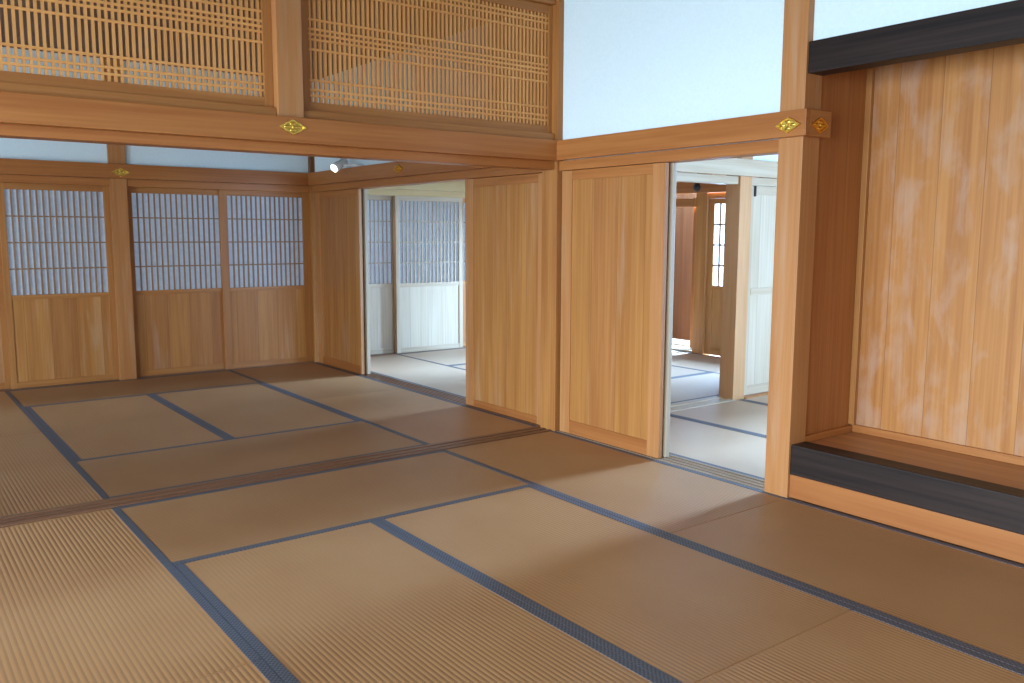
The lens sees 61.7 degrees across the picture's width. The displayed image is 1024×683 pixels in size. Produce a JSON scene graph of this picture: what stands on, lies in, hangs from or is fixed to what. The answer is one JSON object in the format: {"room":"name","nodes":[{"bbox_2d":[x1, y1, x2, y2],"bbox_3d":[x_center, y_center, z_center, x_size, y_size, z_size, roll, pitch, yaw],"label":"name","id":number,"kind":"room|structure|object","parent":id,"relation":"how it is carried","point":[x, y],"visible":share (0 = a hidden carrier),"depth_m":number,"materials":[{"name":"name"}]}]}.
{"room":"japanese tatami room","nodes":[
{"label":"japanese tatami room","id":0,"kind":"room"},
{"bbox_2d":[0,47,307,185],"bbox_3d":[-3.659,-2.026,7.834,3.778,1.062,0.060,-5,9,-37],"label":"wall","id":1,"kind":"structure","parent":0,"point":[134,155],"depth_m":8.00,"materials":[{"name":"white paint"}]},
{"bbox_2d":[0,174,108,185],"bbox_3d":[-4.434,-1.394,7.314,1.828,0.068,0.095,-5,9,-37],"label":"rail","id":2,"kind":"object","parent":1,"relation":"attached to","point":[7,178],"visible":1,"depth_m":7.55,"materials":[{"name":"brown wood"}]},
{"bbox_2d":[127,179,309,192],"bbox_3d":[-2.866,-1.536,8.491,1.800,0.068,0.095,-5,9,-37],"label":"rail","id":3,"kind":"object","parent":1,"relation":"attached to","point":[130,182],"visible":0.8,"depth_m":8.40,"materials":[{"name":"brown wood"}]},
{"bbox_2d":[0,0,499,79],"bbox_3d":[-3.615,-2.353,5.941,6.060,0.060,4.860,-5,9,-37],"label":"ceiling","id":4,"kind":"structure","parent":0,"point":[1,1],"depth_m":6.64,"materials":[{"name":"brown wood"}]},
{"bbox_2d":[313,0,1014,185],"bbox_3d":[0.675,-1.861,5.364,0.080,1.382,8.950,-5,9,-37],"label":"wall","id":5,"kind":"structure","parent":0,"point":[629,65],"depth_m":4.97,"materials":[{"name":"white paint"}]},
{"bbox_2d":[315,189,364,373],"bbox_3d":[-1.751,-0.618,8.682,0.032,1.794,0.985,-5,9,-37],"label":"sliding door","id":6,"kind":"structure","parent":5,"relation":"in","point":[339,253],"depth_m":8.64,"materials":[{"name":"brown wood"}]},
{"bbox_2d":[361,189,370,373],"bbox_3d":[-1.699,-0.621,8.706,0.032,1.794,0.990,-5,9,-37],"label":"sliding door","id":7,"kind":"structure","parent":5,"relation":"in","point":[363,191],"depth_m":8.32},
{"bbox_2d":[308,162,493,185],"bbox_3d":[-0.965,-1.496,7.434,0.051,0.129,3.755,-5,9,-37],"label":"rail","id":8,"kind":"object","parent":5,"relation":"attached to","point":[383,170],"visible":0.51,"depth_m":7.70,"materials":[{"name":"brown wood"}]},
{"bbox_2d":[331,158,362,172],"bbox_3d":[-1.558,-1.660,8.068,0.295,0.146,0.159,-2,7,-14],"label":"spotlight","id":9,"kind":"object","parent":8,"relation":"on","point":[336,166],"visible":0.91,"depth_m":8.02,"materials":[{"name":"white metal"}]},
{"bbox_2d":[394,164,402,173],"bbox_3d":[-0.988,-1.493,7.411,0.014,0.081,0.152,-5,9,-37],"label":"nail cover","id":10,"kind":"object","parent":8,"relation":"attached to","point":[398,168],"visible":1,"depth_m":7.41,"materials":[{"name":"gold metal"}]},
{"bbox_2d":[312,168,541,191],"bbox_3d":[-0.889,-1.406,7.495,0.128,0.065,3.844,-5,9,-37],"label":"rail","id":11,"kind":"object","parent":5,"relation":"attached to","point":[487,172],"visible":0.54,"depth_m":7.19,"materials":[{"name":"brown wood"}]},
{"bbox_2d":[304,110,554,139],"bbox_3d":[-0.464,-1.318,5.298,1.806,0.052,0.110,-5,9,-37],"label":"sill","id":12,"kind":"structure","parent":5,"relation":"attached to","point":[307,114],"depth_m":5.17,"materials":[{"name":"brown wood"}]},
{"bbox_2d":[301,0,552,132],"bbox_3d":[-0.463,-1.758,5.242,1.806,0.835,0.040,-5,9,-37],"label":"transom","id":13,"kind":"object","parent":12,"relation":"on","point":[517,109],"visible":0.9,"depth_m":5.25,"materials":[{"name":"brown wood"}]},
{"bbox_2d":[465,173,541,424],"bbox_3d":[-0.060,-0.333,6.464,0.032,1.794,0.993,-5,9,-37],"label":"sliding door","id":14,"kind":"structure","parent":5,"relation":"in","point":[503,214],"depth_m":6.45,"materials":[{"name":"brown wood"}]},
{"bbox_2d":[560,162,668,457],"bbox_3d":[0.633,-0.217,5.556,0.032,1.794,0.940,-5,9,-37],"label":"sliding door","id":15,"kind":"structure","parent":5,"relation":"in","point":[615,219],"depth_m":5.51,"materials":[{"name":"brown wood"}]},
{"bbox_2d":[559,139,778,170],"bbox_3d":[0.900,-1.104,5.149,0.128,0.065,1.759,-5,9,-37],"label":"rail","id":16,"kind":"object","parent":5,"relation":"attached to","point":[767,147],"visible":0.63,"depth_m":4.96,"materials":[{"name":"brown wood"}]},
{"bbox_2d":[662,163,676,456],"bbox_3d":[0.684,-0.220,5.582,0.032,1.794,0.940,-5,9,-37],"label":"sliding door","id":17,"kind":"structure","parent":5,"relation":"in","point":[672,166],"depth_m":5.21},
{"bbox_2d":[557,108,810,160],"bbox_3d":[0.888,-1.183,4.994,0.038,0.129,1.909,-5,9,-37],"label":"wooden beam","id":18,"kind":"structure","parent":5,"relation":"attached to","point":[759,127],"depth_m":4.83,"materials":[{"name":"brown wood"}]},
{"bbox_2d":[775,117,800,132],"bbox_3d":[1.382,-1.087,4.304,0.014,0.081,0.152,-5,9,-37],"label":"nail cover","id":19,"kind":"object","parent":18,"relation":"attached to","point":[788,124],"visible":1,"depth_m":4.30,"materials":[{"name":"gold metal"}]},
{"bbox_2d":[672,193,695,340],"bbox_3d":[2.029,-1.521,11.459,0.050,2.930,1.310,-5,9,-37],"label":"wall","id":20,"kind":"structure","parent":0,"point":[682,256],"depth_m":11.21,"materials":[{"name":"brown wood"}]},
{"bbox_2d":[753,155,777,161],"bbox_3d":[1.905,-1.947,7.030,3.790,0.980,0.060,-5,9,-37],"label":"wall","id":21,"kind":"structure","parent":0,"point":[767,157],"depth_m":7.24,"materials":[{"name":"white paint"}]},
{"bbox_2d":[805,69,866,434],"bbox_3d":[1.690,-0.815,4.556,0.600,3.250,0.045,-5,9,-37],"label":"wall","id":22,"kind":"structure","parent":0,"point":[843,95],"depth_m":4.61,"materials":[{"name":"brown wood"}]},
{"bbox_2d":[805,425,851,441],"bbox_3d":[1.734,0.506,4.715,0.446,0.035,0.024,-5,9,-37],"label":"baseboard","id":23,"kind":"structure","parent":22,"relation":"attached to","point":[847,428],"depth_m":4.70,"materials":[{"name":"brown wood"}]},
{"bbox_2d":[789,474,1023,563],"bbox_3d":[2.407,0.914,3.322,0.047,0.124,3.067,-5,9,-37],"label":"baseboard","id":24,"kind":"structure","parent":22,"relation":"attached to","point":[998,542],"depth_m":3.99,"materials":[{"name":"brown wood"}]},
{"bbox_2d":[790,441,1023,534],"bbox_3d":[2.438,0.770,3.328,0.130,0.160,3.067,-5,9,-37],"label":"beam","id":25,"kind":"structure","parent":24,"relation":"on","point":[995,505],"depth_m":3.98,"materials":[{"name":"black wood"}]},
{"bbox_2d":[672,338,1023,564],"bbox_3d":[0.737,0.856,5.160,12.000,0.098,12.400,-5,9,-37],"label":"floor","id":26,"kind":"structure","parent":0,"point":[686,343],"depth_m":4.40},
{"bbox_2d":[0,391,45,436],"bbox_3d":[-4.203,0.592,6.459,0.953,0.062,1.928,-5,9,-37],"label":"mat","id":27,"kind":"object","parent":26,"relation":"on","point":[15,419],"visible":0.77,"depth_m":6.35,"materials":[{"name":"wicker"}]},
{"bbox_2d":[0,431,109,515],"bbox_3d":[-3.046,0.787,4.942,0.953,0.062,1.903,-5,9,-37],"label":"mat","id":28,"kind":"object","parent":26,"relation":"on","point":[36,472],"visible":0.77,"depth_m":4.86,"materials":[{"name":"wicker"}]},
{"bbox_2d":[103,58,136,379],"bbox_3d":[-3.652,-1.071,7.965,0.148,2.990,0.135,-5,9,-37],"label":"wooden post","id":29,"kind":"object","parent":26,"relation":"on","point":[118,198],"visible":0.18,"depth_m":7.95,"materials":[{"name":"brown wood"}]},
{"bbox_2d":[0,158,308,185],"bbox_3d":[-4.089,-1.510,7.458,4.998,0.129,0.050,-5,9,-37],"label":"rail","id":30,"kind":"object","parent":29,"relation":"attached to","point":[7,166],"visible":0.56,"depth_m":7.96,"materials":[{"name":"brown wood"}]},
{"bbox_2d":[112,168,128,176],"bbox_3d":[-3.565,-1.542,7.813,0.152,0.081,0.014,-5,9,-37],"label":"nail cover","id":31,"kind":"object","parent":30,"relation":"attached to","point":[120,172],"visible":1,"depth_m":7.81,"materials":[{"name":"gold metal"}]},
{"bbox_2d":[308,156,310,172],"bbox_3d":[-2.104,-2.219,8.880,0.019,0.930,0.029,-5,9,-37],"label":"slim post","id":32,"kind":"object","parent":30,"relation":"on","point":[309,157],"visible":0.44,"depth_m":8.92,"materials":[{"name":"brown wood"}]},
{"bbox_2d":[25,394,229,459],"bbox_3d":[-2.880,0.618,6.290,0.946,0.062,1.978,-5,9,-37],"label":"mat","id":33,"kind":"object","parent":26,"relation":"on","point":[106,427],"visible":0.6,"depth_m":6.14,"materials":[{"name":"wicker"}]},
{"bbox_2d":[0,507,261,682],"bbox_3d":[-1.784,1.000,3.287,0.953,0.062,1.948,-5,9,-37],"label":"mat","id":34,"kind":"object","parent":26,"relation":"on","point":[89,597],"visible":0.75,"depth_m":3.13,"materials":[{"name":"wicker"}]},
{"bbox_2d":[9,370,259,406],"bbox_3d":[-3.364,0.436,7.724,1.918,0.062,0.908,-5,9,-37],"label":"mat","id":35,"kind":"object","parent":26,"relation":"on","point":[33,397],"visible":0.66,"depth_m":7.64,"materials":[{"name":"wicker"}]},
{"bbox_2d":[0,361,312,391],"bbox_3d":[-4.153,0.426,7.780,5.000,0.063,0.127,-5,9,-37],"label":"sill","id":36,"kind":"structure","parent":26,"relation":"on","point":[311,361],"depth_m":8.37,"materials":[{"name":"brown wood"}]},
{"bbox_2d":[0,242,10,389],"bbox_3d":[-4.805,-0.441,7.190,0.950,1.794,0.030,-5,9,-37],"label":"screen","id":37,"kind":"object","parent":36,"relation":"on","point":[5,383],"visible":1,"depth_m":7.50,"materials":[{"name":"wood"}]},
{"bbox_2d":[0,182,118,388],"bbox_3d":[-4.058,-0.504,7.708,0.886,1.794,0.030,-5,9,-37],"label":"screen","id":38,"kind":"object","parent":36,"relation":"on","point":[56,240],"visible":1,"depth_m":7.69,"materials":[{"name":"wood"}]},
{"bbox_2d":[127,187,224,376],"bbox_3d":[-3.246,-0.583,8.361,0.900,1.794,0.030,-5,9,-37],"label":"screen","id":39,"kind":"object","parent":36,"relation":"on","point":[174,233],"visible":0.96,"depth_m":8.34,"materials":[{"name":"wood"}]},
{"bbox_2d":[218,190,312,368],"bbox_3d":[-2.525,-0.643,8.860,0.942,1.794,0.030,-5,9,-37],"label":"screen","id":40,"kind":"object","parent":36,"relation":"on","point":[265,235],"visible":1,"depth_m":8.85,"materials":[{"name":"wood"}]},
{"bbox_2d":[186,659,284,682],"bbox_3d":[-0.613,1.197,1.753,0.953,0.062,1.928,-5,9,-37],"label":"mat","id":41,"kind":"object","parent":26,"relation":"on","point":[258,671],"visible":1,"depth_m":2.69,"materials":[{"name":"wicker"}]},
{"bbox_2d":[75,420,424,497],"bbox_3d":[-1.610,0.732,5.424,1.918,0.062,0.943,-5,9,-37],"label":"mat","id":42,"kind":"object","parent":26,"relation":"on","point":[117,475],"visible":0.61,"depth_m":5.33,"materials":[{"name":"wicker"}]},
{"bbox_2d":[151,383,357,437],"bbox_3d":[-2.114,0.549,6.864,0.970,0.062,1.978,-5,9,-37],"label":"mat","id":43,"kind":"object","parent":26,"relation":"on","point":[259,408],"visible":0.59,"depth_m":6.74,"materials":[{"name":"wicker"}]},
{"bbox_2d":[0,426,551,527],"bbox_3d":[-1.754,0.829,4.625,4.988,0.067,0.157,-5,9,-37],"label":"sill","id":44,"kind":"structure","parent":26,"relation":"on","point":[97,505],"depth_m":4.80,"materials":[{"name":"brown wood"}]},
{"bbox_2d":[308,82,318,361],"bbox_3d":[-2.095,-1.212,9.128,0.144,2.990,0.145,-5,9,-37],"label":"wooden post","id":45,"kind":"object","parent":26,"relation":"on","point":[312,218],"visible":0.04,"depth_m":9.10,"materials":[{"name":"brown wood"}]},
{"bbox_2d":[228,362,403,399],"bbox_3d":[-1.914,0.384,8.178,0.943,0.062,1.928,-5,9,-37],"label":"mat","id":46,"kind":"object","parent":26,"relation":"on","point":[307,381],"visible":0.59,"depth_m":8.07,"materials":[{"name":"wicker"}]},
{"bbox_2d":[119,450,532,565],"bbox_3d":[-0.935,0.845,4.539,1.918,0.062,0.960,-5,9,-37],"label":"mat","id":47,"kind":"object","parent":26,"relation":"on","point":[188,528],"visible":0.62,"depth_m":4.39,"materials":[{"name":"wicker"}]},
{"bbox_2d":[370,354,465,385],"bbox_3d":[-1.075,0.303,8.846,0.873,0.062,1.928,-5,9,-37],"label":"mat","id":48,"kind":"object","parent":26,"relation":"on","point":[417,371],"visible":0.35,"depth_m":8.69,"materials":[{"name":"fabric"}]},
{"bbox_2d":[370,346,465,356],"bbox_3d":[-0.560,0.093,10.522,3.735,0.063,0.137,-5,9,-37],"label":"sill","id":49,"kind":"structure","parent":26,"relation":"on","point":[463,346],"depth_m":9.90,"materials":[{"name":"brown wood"}]},
{"bbox_2d":[367,195,394,354],"bbox_3d":[-1.704,-0.733,9.592,0.925,1.794,0.030,-5,9,-37],"label":"screen","id":50,"kind":"object","parent":49,"relation":"on","point":[380,208],"visible":0.38,"depth_m":9.75,"materials":[{"name":"paper"}]},
{"bbox_2d":[393,196,462,352],"bbox_3d":[-0.973,-0.789,10.060,0.910,1.794,0.060,-5,9,-37],"label":"screen","id":51,"kind":"object","parent":49,"relation":"on","point":[427,231],"visible":1,"depth_m":10.03,"materials":[{"name":"paper"}]},
{"bbox_2d":[462,198,465,345],"bbox_3d":[-0.307,-0.860,10.641,0.930,1.794,0.030,-5,9,-37],"label":"screen","id":52,"kind":"object","parent":49,"relation":"on","point":[463,199],"visible":0.15,"depth_m":10.44,"materials":[{"name":"wood"}]},
{"bbox_2d":[175,520,666,682],"bbox_3d":[-0.450,1.028,3.103,0.946,0.062,1.931,-5,9,-37],"label":"mat","id":53,"kind":"object","parent":26,"relation":"on","point":[367,602],"visible":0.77,"depth_m":3.08,"materials":[{"name":"wicker"}]},
{"bbox_2d":[308,388,535,444],"bbox_3d":[-0.757,0.579,6.661,0.943,0.062,1.903,-5,9,-37],"label":"mat","id":54,"kind":"object","parent":26,"relation":"on","point":[422,418],"visible":0.67,"depth_m":6.51,"materials":[{"name":"wicker"}]},
{"bbox_2d":[316,362,539,425],"bbox_3d":[-0.882,0.442,7.737,0.159,0.064,3.845,-5,9,-37],"label":"sill","id":55,"kind":"structure","parent":26,"relation":"on","point":[429,391],"depth_m":7.61,"materials":[{"name":"brown wood"}]},
{"bbox_2d":[401,348,465,365],"bbox_3d":[-0.229,0.159,10.010,1.888,0.062,1.078,-5,9,-37],"label":"mat","id":56,"kind":"object","parent":26,"relation":"on","point":[457,356],"visible":0.2,"depth_m":9.75,"materials":[{"name":"fabric"}]},
{"bbox_2d":[421,380,465,397],"bbox_3d":[0.090,0.499,7.319,0.873,0.062,1.928,-5,9,-37],"label":"mat","id":57,"kind":"object","parent":26,"relation":"on","point":[458,388],"visible":0.11,"depth_m":7.73,"materials":[{"name":"fabric"}]},
{"bbox_2d":[450,364,465,368],"bbox_3d":[0.384,0.262,9.207,1.888,0.062,0.948,-5,9,-37],"label":"mat","id":58,"kind":"object","parent":26,"relation":"on","point":[463,366],"visible":0.1,"depth_m":8.99,"materials":[{"name":"wicker"}]},
{"bbox_2d":[540,0,563,430],"bbox_3d":[0.313,-0.963,5.935,0.144,3.310,0.163,-5,9,-37],"label":"wooden post","id":59,"kind":"object","parent":26,"relation":"on","point":[551,179],"visible":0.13,"depth_m":5.92,"materials":[{"name":"brown wood"}]},
{"bbox_2d":[0,123,553,169],"bbox_3d":[-1.268,-1.064,4.730,3.804,0.055,0.130,-5,9,-37],"label":"rail","id":60,"kind":"object","parent":59,"relation":"attached to","point":[15,131],"visible":1,"depth_m":4.57,"materials":[{"name":"brown wood"}]},
{"bbox_2d":[0,91,561,161],"bbox_3d":[-1.676,-1.103,4.293,4.998,0.135,0.059,-5,9,-37],"label":"beam","id":61,"kind":"structure","parent":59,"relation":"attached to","point":[15,108],"depth_m":4.47,"materials":[{"name":"brown wood"}]},
{"bbox_2d":[271,0,303,117],"bbox_3d":[-1.238,-1.833,4.634,0.146,1.270,0.142,-5,9,-37],"label":"wooden post","id":62,"kind":"object","parent":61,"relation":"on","point":[286,27],"visible":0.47,"depth_m":4.61,"materials":[{"name":"brown wood"}]},
{"bbox_2d":[279,119,306,134],"bbox_3d":[-1.178,-1.155,4.620,0.158,0.083,0.014,-5,9,-37],"label":"nail cover","id":63,"kind":"object","parent":61,"relation":"attached to","point":[293,127],"visible":1,"depth_m":4.62,"materials":[{"name":"gold metal"}]},
{"bbox_2d":[441,431,785,534],"bbox_3d":[0.499,0.791,5.014,0.943,0.062,1.928,-5,9,-37],"label":"mat","id":64,"kind":"object","parent":26,"relation":"on","point":[664,498],"visible":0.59,"depth_m":4.82,"materials":[{"name":"wicker"}]},
{"bbox_2d":[377,486,855,682],"bbox_3d":[0.316,0.958,3.678,0.970,0.062,1.931,-5,9,-37],"label":"mat","id":65,"kind":"object","parent":26,"relation":"on","point":[679,611],"visible":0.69,"depth_m":3.42,"materials":[{"name":"wicker"}]},
{"bbox_2d":[557,430,764,490],"bbox_3d":[0.907,0.743,5.392,0.159,0.064,1.755,-5,9,-37],"label":"sill","id":66,"kind":"structure","parent":26,"relation":"on","point":[721,473],"depth_m":5.06,"materials":[{"name":"wood"}]},
{"bbox_2d":[672,350,689,354],"bbox_3d":[1.156,0.100,10.521,0.938,0.062,1.928,-5,9,-37],"label":"mat","id":67,"kind":"object","parent":26,"relation":"on","point":[674,352],"visible":0.13,"depth_m":10.06,"materials":[{"name":"wicker"}]},
{"bbox_2d":[672,345,691,352],"bbox_3d":[1.619,0.045,10.878,0.227,0.084,1.912,-5,9,-37],"label":"threshold","id":68,"kind":"object","parent":26,"relation":"on","point":[674,347],"visible":0.2,"depth_m":10.25,"materials":[{"name":"beige wood"}]},
{"bbox_2d":[690,207,695,347],"bbox_3d":[2.195,-0.747,10.137,0.080,1.664,0.120,-5,9,-37],"label":"door frame","id":69,"kind":"structure","parent":68,"relation":"on","point":[694,214],"depth_m":10.14,"materials":[{"name":"brown wood"}]},
{"bbox_2d":[671,366,708,377],"bbox_3d":[0.960,0.359,8.452,1.888,0.062,0.958,-5,9,-37],"label":"mat","id":70,"kind":"object","parent":26,"relation":"on","point":[675,371],"visible":0.13,"depth_m":8.62,"materials":[{"name":"wicker"}]},
{"bbox_2d":[670,372,719,403],"bbox_3d":[1.512,0.453,7.728,1.888,0.062,0.868,-5,9,-37],"label":"mat","id":71,"kind":"object","parent":26,"relation":"on","point":[704,385],"visible":0.24,"depth_m":7.78,"materials":[{"name":"wicker"}]},
{"bbox_2d":[671,353,719,373],"bbox_3d":[2.321,0.296,8.995,0.938,0.062,1.928,-5,9,-37],"label":"mat","id":72,"kind":"object","parent":26,"relation":"on","point":[701,362],"visible":0.24,"depth_m":9.30,"materials":[{"name":"wicker"}]},
{"bbox_2d":[670,396,734,411],"bbox_3d":[1.099,0.574,6.740,1.780,0.064,0.210,-5,9,-37],"label":"sill","id":73,"kind":"structure","parent":26,"relation":"on","point":[678,406],"depth_m":7.06,"materials":[{"name":"beige wood"}]},
{"bbox_2d":[692,173,714,354],"bbox_3d":[2.209,-1.287,9.844,0.130,2.990,0.160,-5,9,-37],"label":"wooden post","id":74,"kind":"object","parent":26,"relation":"on","point":[702,201],"visible":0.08,"depth_m":9.86,"materials":[{"name":"brown wood"}]},
{"bbox_2d":[676,198,695,207],"bbox_3d":[1.573,-1.694,10.600,0.140,0.096,1.884,-5,9,-37],"label":"lintel","id":75,"kind":"object","parent":74,"relation":"attached to","point":[686,202],"visible":0.24,"depth_m":9.91,"materials":[{"name":"brown wood"}]},
{"bbox_2d":[708,192,725,198],"bbox_3d":[2.549,-1.604,9.345,0.080,0.065,0.975,-5,9,-37],"label":"rail","id":76,"kind":"object","parent":74,"relation":"attached to","point":[716,195],"visible":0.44,"depth_m":9.61,"materials":[{"name":"brown wood"}]},
{"bbox_2d":[704,198,725,355],"bbox_3d":[2.522,-0.691,9.466,0.030,1.772,0.933,-5,9,-37],"label":"sliding door","id":77,"kind":"structure","parent":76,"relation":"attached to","point":[713,312],"depth_m":9.76,"materials":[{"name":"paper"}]},
{"bbox_2d":[676,177,776,193],"bbox_3d":[2.073,-1.766,9.824,0.039,0.135,3.700,-5,9,-37],"label":"rail","id":78,"kind":"object","parent":74,"relation":"attached to","point":[681,187],"visible":0.06,"depth_m":9.71,"materials":[{"name":"brown wood"}]},
{"bbox_2d":[693,183,700,191],"bbox_3d":[2.094,-1.753,9.740,0.029,0.100,0.100,-5,9,-37],"label":"nail","id":79,"kind":"object","parent":78,"relation":"attached to","point":[696,187],"visible":0.94,"depth_m":9.72,"materials":[{"name":"black metal"}]},
{"bbox_2d":[669,415,765,479],"bbox_3d":[1.371,0.713,5.656,0.893,0.062,1.848,-5,9,-37],"label":"mat","id":80,"kind":"object","parent":26,"relation":"on","point":[741,452],"visible":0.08,"depth_m":5.62,"materials":[{"name":"wicker"}]},
{"bbox_2d":[670,399,767,435],"bbox_3d":[2.104,0.646,6.207,0.943,0.062,1.848,-5,9,-37],"label":"mat","id":81,"kind":"object","parent":26,"relation":"on","point":[741,415],"visible":0.27,"depth_m":6.58,"materials":[{"name":"wicker"}]},
{"bbox_2d":[719,157,752,400],"bbox_3d":[1.875,-0.947,7.130,0.149,2.990,0.150,-5,9,-37],"label":"wooden post","id":82,"kind":"object","parent":26,"relation":"on","point":[738,196],"visible":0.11,"depth_m":7.14,"materials":[{"name":"brown wood"}]},
{"bbox_2d":[676,172,738,184],"bbox_3d":[1.098,-1.254,6.491,1.807,0.065,0.100,-5,9,-37],"label":"rail","id":83,"kind":"object","parent":82,"relation":"attached to","point":[681,177],"visible":0.44,"depth_m":6.77,"materials":[{"name":"wood"}]},
{"bbox_2d":[677,158,777,177],"bbox_3d":[1.934,-1.416,6.994,3.765,0.135,0.039,-5,9,-37],"label":"rail","id":84,"kind":"object","parent":82,"relation":"attached to","point":[732,166],"visible":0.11,"depth_m":6.85,"materials":[{"name":"white paint"}]},
{"bbox_2d":[752,177,776,186],"bbox_3d":[2.644,-1.395,7.652,1.767,0.065,0.100,-5,9,-37],"label":"rail","id":85,"kind":"object","parent":82,"relation":"attached to","point":[768,182],"visible":0.2,"depth_m":7.20,"materials":[{"name":"white wood"}]},
{"bbox_2d":[741,395,767,404],"bbox_3d":[2.858,0.577,6.773,0.943,0.062,1.848,-5,9,-37],"label":"mat","id":86,"kind":"object","parent":26,"relation":"on","point":[760,399],"visible":0.14,"depth_m":7.22,"materials":[{"name":"wicker"}]},
{"bbox_2d":[744,391,767,398],"bbox_3d":[2.648,0.433,7.903,1.805,0.064,0.210,-5,9,-37],"label":"sill","id":87,"kind":"structure","parent":26,"relation":"on","point":[766,392],"depth_m":7.42,"materials":[{"name":"brown wood"}]},
{"bbox_2d":[744,186,776,394],"bbox_3d":[2.306,-0.448,7.509,0.895,1.777,0.035,-5,9,-37],"label":"sliding door","id":88,"kind":"structure","parent":87,"relation":"on","point":[763,205],"depth_m":7.37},
{"bbox_2d":[764,0,821,500],"bbox_3d":[1.468,-0.768,4.422,0.142,3.310,0.145,-5,9,-37],"label":"wooden post","id":89,"kind":"object","parent":26,"relation":"on","point":[797,172],"visible":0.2,"depth_m":4.42,"materials":[{"name":"brown wood"}]},
{"bbox_2d":[807,109,830,138],"bbox_3d":[1.540,-1.095,4.318,0.178,0.129,0.037,-5,9,-37],"label":"rail","id":90,"kind":"object","parent":89,"relation":"attached to","point":[815,114],"visible":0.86,"depth_m":4.30,"materials":[{"name":"brown wood"}]},
{"bbox_2d":[812,117,827,132],"bbox_3d":[1.547,-1.083,4.293,0.142,0.081,0.014,-5,9,-37],"label":"nail cover","id":91,"kind":"object","parent":90,"relation":"attached to","point":[819,124],"visible":1,"depth_m":4.29,"materials":[{"name":"gold metal"}]},
{"bbox_2d":[808,0,1023,75],"bbox_3d":[2.441,-1.256,3.070,0.120,0.154,3.067,-5,9,-37],"label":"lintel","id":92,"kind":"object","parent":89,"relation":"attached to","point":[1002,24],"visible":1,"depth_m":3.80,"materials":[{"name":"black wood"}]},
{"bbox_2d":[665,498,1023,669],"bbox_3d":[1.664,0.987,3.487,0.943,0.062,1.928,-5,9,-37],"label":"mat","id":93,"kind":"object","parent":26,"relation":"on","point":[972,600],"visible":0.74,"depth_m":3.58,"materials":[{"name":"wicker"}]},
{"bbox_2d":[696,607,1023,682],"bbox_3d":[1.483,1.155,2.148,0.970,0.062,1.933,-5,9,-37],"label":"mat","id":94,"kind":"object","parent":26,"relation":"on","point":[858,645],"visible":1,"depth_m":2.81,"materials":[{"name":"wicker"}]},
{"bbox_2d":[850,43,1023,456],"bbox_3d":[2.875,-0.677,3.496,0.040,3.250,3.100,-5,9,-37],"label":"wall","id":95,"kind":"structure","parent":0,"point":[942,343],"depth_m":4.36,"materials":[{"name":"brown wood"}]},
{"bbox_2d":[848,67,875,424],"bbox_3d":[1.927,-0.988,4.664,0.028,2.931,0.034,-5,9,-37],"label":"strip","id":96,"kind":"object","parent":95,"relation":"attached to","point":[870,80],"visible":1,"depth_m":4.71,"materials":[{"name":"brown wood"}]},
{"bbox_2d":[811,432,1023,489],"bbox_3d":[2.669,0.718,3.515,0.469,0.076,3.094,-5,9,-37],"label":"floor","id":97,"kind":"structure","parent":95,"relation":"attached to","point":[993,471],"depth_m":4.27,"materials":[{"name":"brown wood"}]},
{"bbox_2d":[852,424,1023,465],"bbox_3d":[2.855,0.643,3.632,0.022,0.041,3.070,-5,9,-37],"label":"baseboard","id":98,"kind":"structure","parent":95,"relation":"attached to","point":[953,447],"depth_m":4.44,"materials":[{"name":"brown wood"}]},
{"bbox_3d":[-0.546,-2.314,10.208,3.740,1.062,0.060,-5,9,-37],"label":"wall","id":99,"kind":"structure","parent":0,"visible":0},
{"bbox_2d":[367,189,464,197],"bbox_3d":[-0.547,-1.752,10.264,3.755,0.068,0.085,-5,9,-37],"label":"rail","id":100,"kind":"object","parent":99,"relation":"attached to","point":[386,192],"visible":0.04,"depth_m":9.79,"materials":[{"name":"beige wood"}]},
{"bbox_2d":[373,181,464,191],"bbox_3d":[-0.503,-1.843,10.195,3.755,0.132,0.050,-5,9,-37],"label":"rail","id":101,"kind":"object","parent":99,"relation":"attached to","point":[457,186],"visible":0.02,"depth_m":9.90,"materials":[{"name":"beige wood"}]},
{"bbox_3d":[-2.724,1.077,2.675,1.270,0.056,11.800,-5,9,-37],"label":"floor","id":102,"kind":"structure","parent":0,"visible":0},
{"bbox_3d":[-2.842,-0.677,3.579,0.140,3.310,0.130,-5,9,-37],"label":"wooden post","id":103,"kind":"object","parent":102,"relation":"on","visible":0},
{"bbox_2d":[0,82,276,114],"bbox_3d":[-2.041,-1.174,4.114,1.851,0.052,0.110,-5,9,-37],"label":"sill","id":104,"kind":"structure","parent":103,"relation":"attached to","point":[4,86],"depth_m":4.18,"materials":[{"name":"brown wood"}]},
{"bbox_2d":[0,0,273,106],"bbox_3d":[-2.039,-1.614,4.059,1.851,0.835,0.040,-5,9,-37],"label":"transom","id":105,"kind":"object","parent":104,"relation":"on","point":[263,31],"visible":0.91,"depth_m":4.27,"materials":[{"name":"brown wood"}]},
{"bbox_3d":[-1.805,-2.279,4.158,5.200,0.270,0.060,-5,9,-37],"label":"wall","id":106,"kind":"structure","parent":0,"visible":0},
{"bbox_2d":[525,0,555,5],"bbox_3d":[-0.464,-2.221,5.188,1.806,0.093,0.120,-5,9,-37],"label":"rail","id":107,"kind":"object","parent":106,"relation":"attached to","point":[545,2],"visible":0.58,"depth_m":5.65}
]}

